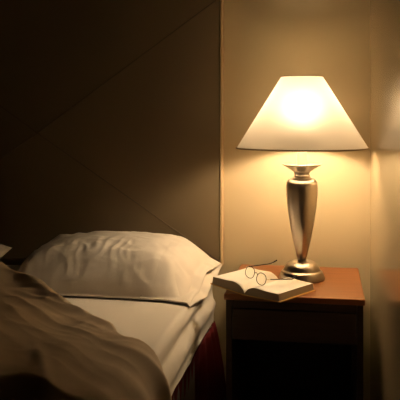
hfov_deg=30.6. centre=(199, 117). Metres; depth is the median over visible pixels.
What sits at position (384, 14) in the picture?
wall
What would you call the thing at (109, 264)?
pillow
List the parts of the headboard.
edge trim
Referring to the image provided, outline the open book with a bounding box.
[210,268,315,302]
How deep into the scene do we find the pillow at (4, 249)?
3.04 m
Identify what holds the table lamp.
on the nightstand
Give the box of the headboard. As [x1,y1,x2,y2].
[0,0,223,264]
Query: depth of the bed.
2.47 m
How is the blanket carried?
on the bed
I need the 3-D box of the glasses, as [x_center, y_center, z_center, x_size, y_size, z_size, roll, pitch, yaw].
[0.248,0.543,2.566,0.141,0.059,0.135,0,0,-30]
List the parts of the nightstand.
panel, rail, drawer, panel, panel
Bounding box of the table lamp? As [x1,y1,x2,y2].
[236,75,369,282]
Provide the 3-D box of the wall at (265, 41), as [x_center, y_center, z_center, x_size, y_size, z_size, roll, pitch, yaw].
[-0.862,-0.090,3.305,3.378,2.500,0.100,0,0,10]
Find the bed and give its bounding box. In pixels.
[7,265,225,399]
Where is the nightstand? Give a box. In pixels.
[224,264,364,399]
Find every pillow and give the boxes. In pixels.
[0,244,11,257]
[18,231,221,306]
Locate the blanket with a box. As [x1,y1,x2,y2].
[0,261,171,399]
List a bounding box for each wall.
[0,0,369,399]
[370,0,399,399]
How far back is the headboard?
3.11 m
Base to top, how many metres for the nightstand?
0.556 m
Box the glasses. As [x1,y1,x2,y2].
[245,260,296,285]

